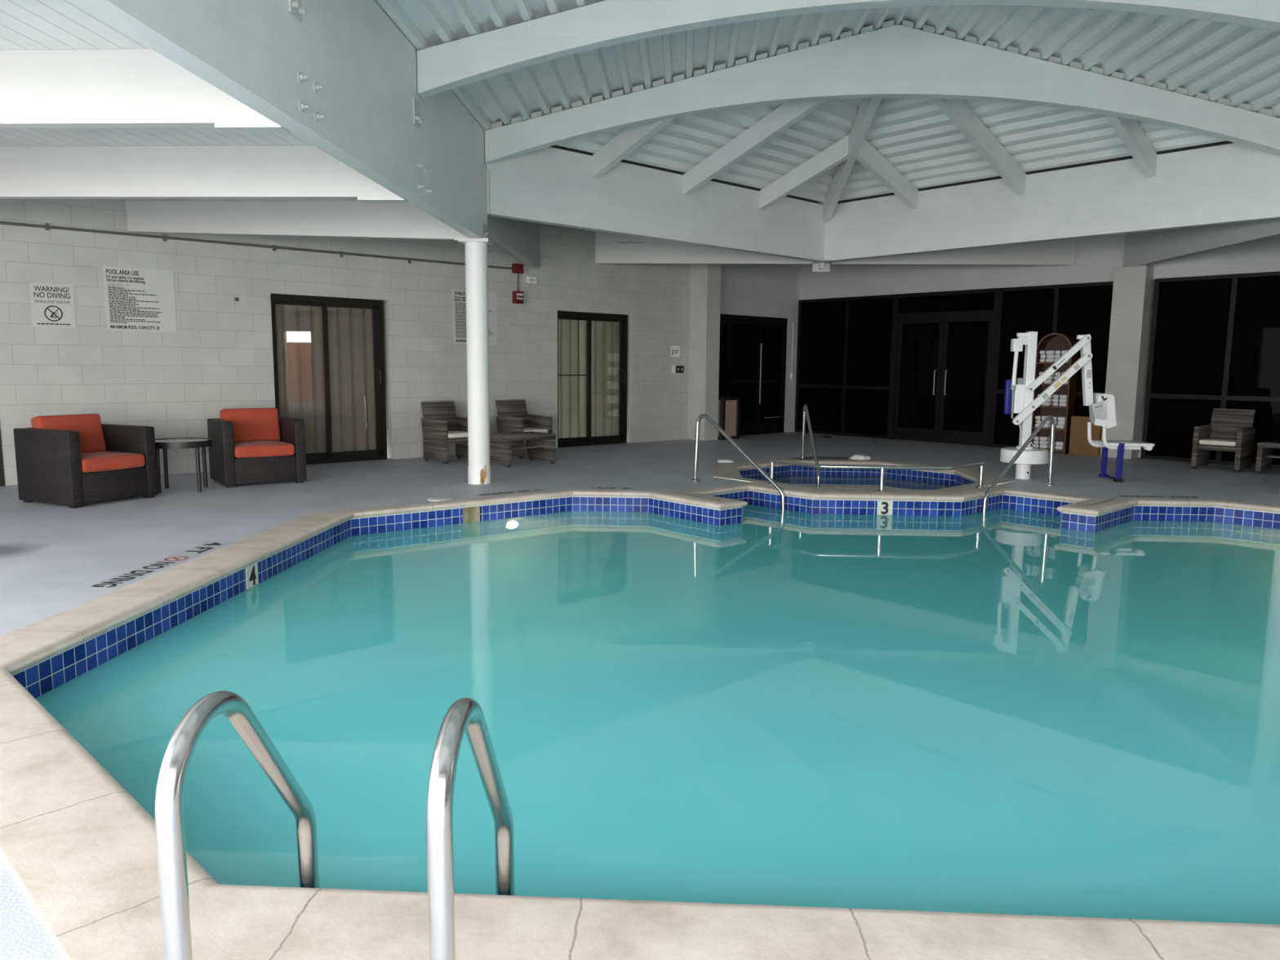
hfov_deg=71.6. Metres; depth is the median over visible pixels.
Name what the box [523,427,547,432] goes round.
seat cushion
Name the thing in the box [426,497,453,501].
lid
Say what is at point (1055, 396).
towel
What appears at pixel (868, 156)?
rafter
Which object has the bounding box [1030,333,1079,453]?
towel shelf
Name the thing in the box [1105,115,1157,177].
rafter
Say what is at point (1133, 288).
wall pillar
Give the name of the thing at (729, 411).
trash bin
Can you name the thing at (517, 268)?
junction box
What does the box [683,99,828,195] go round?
rafter
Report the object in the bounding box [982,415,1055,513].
rail
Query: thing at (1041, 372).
towel
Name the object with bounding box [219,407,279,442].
cushion
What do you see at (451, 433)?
seat cushion
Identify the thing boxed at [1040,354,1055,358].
towel
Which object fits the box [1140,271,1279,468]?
window
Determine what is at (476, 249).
column
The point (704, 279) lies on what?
wall pier
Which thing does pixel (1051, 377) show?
towel
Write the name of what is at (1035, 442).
towel
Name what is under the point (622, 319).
door
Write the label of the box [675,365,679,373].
switch plate
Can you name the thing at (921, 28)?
roof
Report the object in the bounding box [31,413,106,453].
cushion
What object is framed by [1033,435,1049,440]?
towel
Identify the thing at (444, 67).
beam
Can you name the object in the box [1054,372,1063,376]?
towel
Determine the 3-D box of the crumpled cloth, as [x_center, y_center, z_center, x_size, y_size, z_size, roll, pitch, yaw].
[1.118,-0.252,11.526,0.222,0.034,0.184,1,7,3]
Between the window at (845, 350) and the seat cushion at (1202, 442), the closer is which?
the seat cushion at (1202, 442)
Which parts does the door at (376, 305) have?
sash, sash, handle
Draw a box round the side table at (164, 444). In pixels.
[155,437,212,493]
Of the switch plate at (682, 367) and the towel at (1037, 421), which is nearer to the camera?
the towel at (1037, 421)
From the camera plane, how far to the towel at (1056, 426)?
13.08 m
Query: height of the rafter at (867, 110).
1.230 m
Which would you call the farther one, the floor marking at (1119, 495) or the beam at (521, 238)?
the beam at (521, 238)
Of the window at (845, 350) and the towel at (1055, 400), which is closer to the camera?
the towel at (1055, 400)
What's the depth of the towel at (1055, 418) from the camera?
13.08 m
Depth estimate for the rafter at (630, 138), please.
9.47 m
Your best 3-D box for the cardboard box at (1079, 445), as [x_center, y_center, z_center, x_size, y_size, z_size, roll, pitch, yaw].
[6.499,-0.641,12.871,0.260,0.562,0.410,-6,10,-42]
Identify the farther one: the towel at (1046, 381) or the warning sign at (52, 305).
the towel at (1046, 381)
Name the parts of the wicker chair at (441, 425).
panel, backrest, seat, panel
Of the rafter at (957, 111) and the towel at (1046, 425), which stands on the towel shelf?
the towel at (1046, 425)
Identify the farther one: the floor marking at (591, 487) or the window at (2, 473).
the floor marking at (591, 487)
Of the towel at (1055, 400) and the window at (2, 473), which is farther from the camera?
the towel at (1055, 400)
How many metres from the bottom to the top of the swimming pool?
1.356 m
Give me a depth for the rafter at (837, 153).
11.18 m
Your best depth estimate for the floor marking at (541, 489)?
8.58 m
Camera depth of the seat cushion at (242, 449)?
8.91 m
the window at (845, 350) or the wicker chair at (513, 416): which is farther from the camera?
the window at (845, 350)
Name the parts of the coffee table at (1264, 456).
panel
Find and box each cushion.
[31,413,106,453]
[80,451,145,472]
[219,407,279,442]
[233,440,294,457]
[448,430,467,438]
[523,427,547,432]
[1199,438,1236,446]
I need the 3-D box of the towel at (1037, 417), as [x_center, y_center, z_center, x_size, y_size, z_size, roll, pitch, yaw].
[6.072,-0.936,13.333,0.192,0.060,0.208,-6,10,-41]
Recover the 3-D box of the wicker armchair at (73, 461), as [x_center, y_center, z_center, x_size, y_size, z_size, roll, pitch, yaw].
[-4.896,-0.197,7.868,0.765,0.750,0.780,4,8,26]
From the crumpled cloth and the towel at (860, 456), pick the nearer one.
the crumpled cloth
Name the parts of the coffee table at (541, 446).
panel, panel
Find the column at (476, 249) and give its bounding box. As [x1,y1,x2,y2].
[457,222,493,484]
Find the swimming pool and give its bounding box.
[0,481,1279,959]
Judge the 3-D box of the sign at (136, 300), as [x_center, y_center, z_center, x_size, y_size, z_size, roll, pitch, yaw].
[-5.263,-1.897,9.358,0.665,0.655,0.009,-6,10,-42]
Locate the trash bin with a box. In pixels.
[717,395,740,439]
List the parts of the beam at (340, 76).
bracket plate, bracket plate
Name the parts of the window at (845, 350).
glass, glass, glass, glass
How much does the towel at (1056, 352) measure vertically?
0.060 m
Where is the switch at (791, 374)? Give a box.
[790,322,794,378]
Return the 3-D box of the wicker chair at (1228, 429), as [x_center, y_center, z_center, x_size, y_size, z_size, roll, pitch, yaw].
[7.378,-0.513,11.200,0.633,0.750,0.530,-6,10,-42]
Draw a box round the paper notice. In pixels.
[671,346,679,356]
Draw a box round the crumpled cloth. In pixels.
[717,459,734,462]
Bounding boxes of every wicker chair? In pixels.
[420,400,468,464]
[495,399,552,458]
[1191,408,1256,472]
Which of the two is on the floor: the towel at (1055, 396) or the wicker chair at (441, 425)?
the wicker chair at (441, 425)
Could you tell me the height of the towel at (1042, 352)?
0.060 m
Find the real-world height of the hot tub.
0.956 m
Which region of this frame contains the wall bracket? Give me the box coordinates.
[617,240,643,243]
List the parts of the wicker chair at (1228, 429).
panel, seat, backrest, panel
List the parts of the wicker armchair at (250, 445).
arm, seat, arm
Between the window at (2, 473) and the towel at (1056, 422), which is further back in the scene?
the towel at (1056, 422)
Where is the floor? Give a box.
[0,431,1279,959]
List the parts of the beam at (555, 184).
edge plate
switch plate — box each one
[671,365,675,373]
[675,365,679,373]
[680,365,684,373]
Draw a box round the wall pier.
[687,264,721,440]
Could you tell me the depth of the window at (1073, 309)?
13.36 m
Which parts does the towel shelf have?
panel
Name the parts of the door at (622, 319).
sash, sash, handle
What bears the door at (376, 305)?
in the wall at (220, 356)
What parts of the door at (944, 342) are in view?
glass, handle, handle, transom glass, glass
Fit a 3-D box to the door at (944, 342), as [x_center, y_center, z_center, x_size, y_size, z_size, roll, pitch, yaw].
[4.996,-1.852,14.661,0.150,2.480,1.810,-6,10,-42]
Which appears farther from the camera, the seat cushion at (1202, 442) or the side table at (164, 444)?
the seat cushion at (1202, 442)
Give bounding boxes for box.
[511,263,523,291]
[526,276,536,284]
[1068,415,1102,456]
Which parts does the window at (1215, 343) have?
glass, glass, glass, glass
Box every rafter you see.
[592,117,675,177]
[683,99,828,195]
[759,134,849,209]
[822,97,881,222]
[856,138,918,209]
[930,97,1026,195]
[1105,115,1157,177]
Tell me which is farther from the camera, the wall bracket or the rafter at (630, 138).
the wall bracket
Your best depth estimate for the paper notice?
14.67 m
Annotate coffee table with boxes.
[489,431,555,467]
[1255,440,1279,473]
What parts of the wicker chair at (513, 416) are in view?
panel, backrest, panel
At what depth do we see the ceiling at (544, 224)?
12.89 m
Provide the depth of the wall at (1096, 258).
13.52 m
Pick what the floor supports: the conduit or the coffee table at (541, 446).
the coffee table at (541, 446)
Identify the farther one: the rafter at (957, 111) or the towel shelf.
the towel shelf
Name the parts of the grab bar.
post, rail, post, post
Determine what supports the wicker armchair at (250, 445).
on the floor
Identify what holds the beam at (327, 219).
on the column at (476, 249)
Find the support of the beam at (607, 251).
attached to the ceiling at (544, 224)
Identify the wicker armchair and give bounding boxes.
[13,413,158,508]
[207,407,306,488]
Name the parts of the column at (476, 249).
cap plate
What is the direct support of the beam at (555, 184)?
attached to the ceiling at (1238, 64)
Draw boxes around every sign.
[28,282,75,328]
[102,266,177,332]
[452,288,497,344]
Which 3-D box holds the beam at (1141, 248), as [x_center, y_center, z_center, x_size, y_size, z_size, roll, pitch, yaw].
[6.715,-2.996,10.512,0.100,0.560,3.750,1,7,3]
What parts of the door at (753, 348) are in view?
glass, glass, handle, glass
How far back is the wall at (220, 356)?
10.38 m
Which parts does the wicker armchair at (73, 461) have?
arm, seat, arm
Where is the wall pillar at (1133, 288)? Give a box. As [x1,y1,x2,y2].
[1100,265,1155,458]
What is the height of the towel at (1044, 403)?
0.060 m
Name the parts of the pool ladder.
rail, rail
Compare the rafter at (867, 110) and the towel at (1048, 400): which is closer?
the rafter at (867, 110)
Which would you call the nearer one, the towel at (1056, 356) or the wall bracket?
the towel at (1056, 356)
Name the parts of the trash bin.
panel, post, lid, panel, post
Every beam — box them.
[0,48,289,132]
[0,146,408,202]
[70,0,487,238]
[124,200,467,241]
[417,0,1279,98]
[484,19,1279,164]
[485,144,826,262]
[487,216,540,267]
[595,232,1075,265]
[824,140,1279,262]
[1123,218,1279,266]
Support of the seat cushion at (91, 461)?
on the wicker armchair at (73, 461)
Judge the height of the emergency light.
0.135 m
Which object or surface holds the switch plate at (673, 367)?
attached to the wall at (220, 356)
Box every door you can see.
[270,293,386,464]
[557,311,627,447]
[718,313,787,435]
[889,288,999,446]
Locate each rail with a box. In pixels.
[690,413,785,511]
[799,404,820,487]
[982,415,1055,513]
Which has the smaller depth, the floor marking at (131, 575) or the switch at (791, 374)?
the floor marking at (131, 575)
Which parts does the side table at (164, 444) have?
leg, leg, leg, leg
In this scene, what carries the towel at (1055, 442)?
on the towel at (1055, 447)
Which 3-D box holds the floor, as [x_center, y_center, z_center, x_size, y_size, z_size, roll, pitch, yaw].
[2.365,0.271,7.690,17.640,0.001,19.400,1,7,3]
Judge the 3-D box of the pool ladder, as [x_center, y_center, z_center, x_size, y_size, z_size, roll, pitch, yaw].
[-0.579,1.166,1.892,0.580,1.552,0.635,1,7,3]
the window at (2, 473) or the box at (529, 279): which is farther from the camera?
the box at (529, 279)
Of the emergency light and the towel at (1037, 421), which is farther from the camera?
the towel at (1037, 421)
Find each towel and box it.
[848,453,871,459]
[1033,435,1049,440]
[1033,440,1049,444]
[1033,444,1049,448]
[1035,415,1052,419]
[1035,419,1050,423]
[1035,423,1050,427]
[1037,375,1054,379]
[1039,350,1055,354]
[1039,358,1054,362]
[1039,371,1055,375]
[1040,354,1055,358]
[1040,401,1053,405]
[1041,379,1054,383]
[1044,398,1053,402]
[1048,444,1063,449]
[1049,424,1065,428]
[1052,398,1066,402]
[1052,402,1066,406]
[1052,416,1065,421]
[1053,394,1066,398]
[1053,440,1063,445]
[1054,350,1067,354]
[1054,354,1063,358]
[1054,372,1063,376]
[1054,420,1065,424]
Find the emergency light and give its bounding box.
[810,259,834,271]
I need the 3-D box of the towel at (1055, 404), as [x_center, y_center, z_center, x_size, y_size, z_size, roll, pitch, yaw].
[6.238,-1.117,13.123,0.192,0.060,0.208,-6,10,-41]
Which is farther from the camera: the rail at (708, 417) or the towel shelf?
the towel shelf
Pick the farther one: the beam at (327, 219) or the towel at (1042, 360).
the towel at (1042, 360)
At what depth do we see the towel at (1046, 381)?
13.16 m
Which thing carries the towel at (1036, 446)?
on the towel shelf
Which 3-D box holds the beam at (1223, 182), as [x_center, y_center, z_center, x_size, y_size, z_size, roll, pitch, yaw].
[4.609,-3.282,10.718,0.140,0.815,5.712,-6,10,-42]
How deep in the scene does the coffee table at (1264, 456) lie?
10.74 m
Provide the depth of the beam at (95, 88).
4.72 m
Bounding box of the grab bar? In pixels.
[767,458,985,492]
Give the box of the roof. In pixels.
[522,27,1226,204]
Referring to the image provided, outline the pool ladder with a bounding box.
[155,690,515,959]
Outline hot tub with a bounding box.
[710,458,1013,492]
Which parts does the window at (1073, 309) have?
glass, glass, glass, glass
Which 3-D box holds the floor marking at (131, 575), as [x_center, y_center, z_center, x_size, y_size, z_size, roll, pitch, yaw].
[-2.917,0.509,5.469,0.189,0.005,1.280,1,7,3]
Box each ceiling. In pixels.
[0,0,358,201]
[376,0,1279,202]
[538,222,604,232]
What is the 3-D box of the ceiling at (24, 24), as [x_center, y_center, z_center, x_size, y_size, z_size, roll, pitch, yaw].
[-4.179,-2.174,3.638,4.680,0.034,11.150,1,7,3]
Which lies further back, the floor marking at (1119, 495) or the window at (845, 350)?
the window at (845, 350)
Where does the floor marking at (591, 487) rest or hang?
on the floor
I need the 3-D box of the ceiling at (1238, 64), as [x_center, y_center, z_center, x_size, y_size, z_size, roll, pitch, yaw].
[2.301,-3.494,5.136,8.040,1.021,15.092,1,7,3]
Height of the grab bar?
0.270 m
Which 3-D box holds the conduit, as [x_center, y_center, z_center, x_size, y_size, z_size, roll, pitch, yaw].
[-4.105,-2.680,10.291,6.266,0.070,0.037,-6,10,-42]
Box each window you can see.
[0,433,4,486]
[794,293,896,439]
[989,281,1113,447]
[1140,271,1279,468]
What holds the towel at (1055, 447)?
on the towel shelf
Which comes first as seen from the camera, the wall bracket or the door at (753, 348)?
the wall bracket
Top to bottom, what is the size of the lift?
1.645 m
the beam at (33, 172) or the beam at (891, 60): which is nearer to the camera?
the beam at (33, 172)
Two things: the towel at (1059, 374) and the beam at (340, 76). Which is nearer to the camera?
the beam at (340, 76)
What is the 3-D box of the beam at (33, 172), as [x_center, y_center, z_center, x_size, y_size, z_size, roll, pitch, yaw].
[-4.076,-2.373,6.893,4.570,0.400,0.104,1,7,3]
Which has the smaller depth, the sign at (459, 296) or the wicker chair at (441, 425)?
the wicker chair at (441, 425)
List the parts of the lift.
actuator rod, actuator motor, post, arm, arm, seat, seat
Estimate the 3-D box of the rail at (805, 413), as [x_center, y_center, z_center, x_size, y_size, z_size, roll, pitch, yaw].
[2.140,-0.279,11.193,0.100,1.296,1.401,1,7,3]
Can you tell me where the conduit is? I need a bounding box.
[0,221,512,269]
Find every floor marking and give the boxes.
[83,542,233,588]
[475,488,549,496]
[589,486,635,489]
[1114,494,1204,498]
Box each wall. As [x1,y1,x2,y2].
[0,199,800,485]
[799,233,1279,299]
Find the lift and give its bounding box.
[1000,331,1154,482]

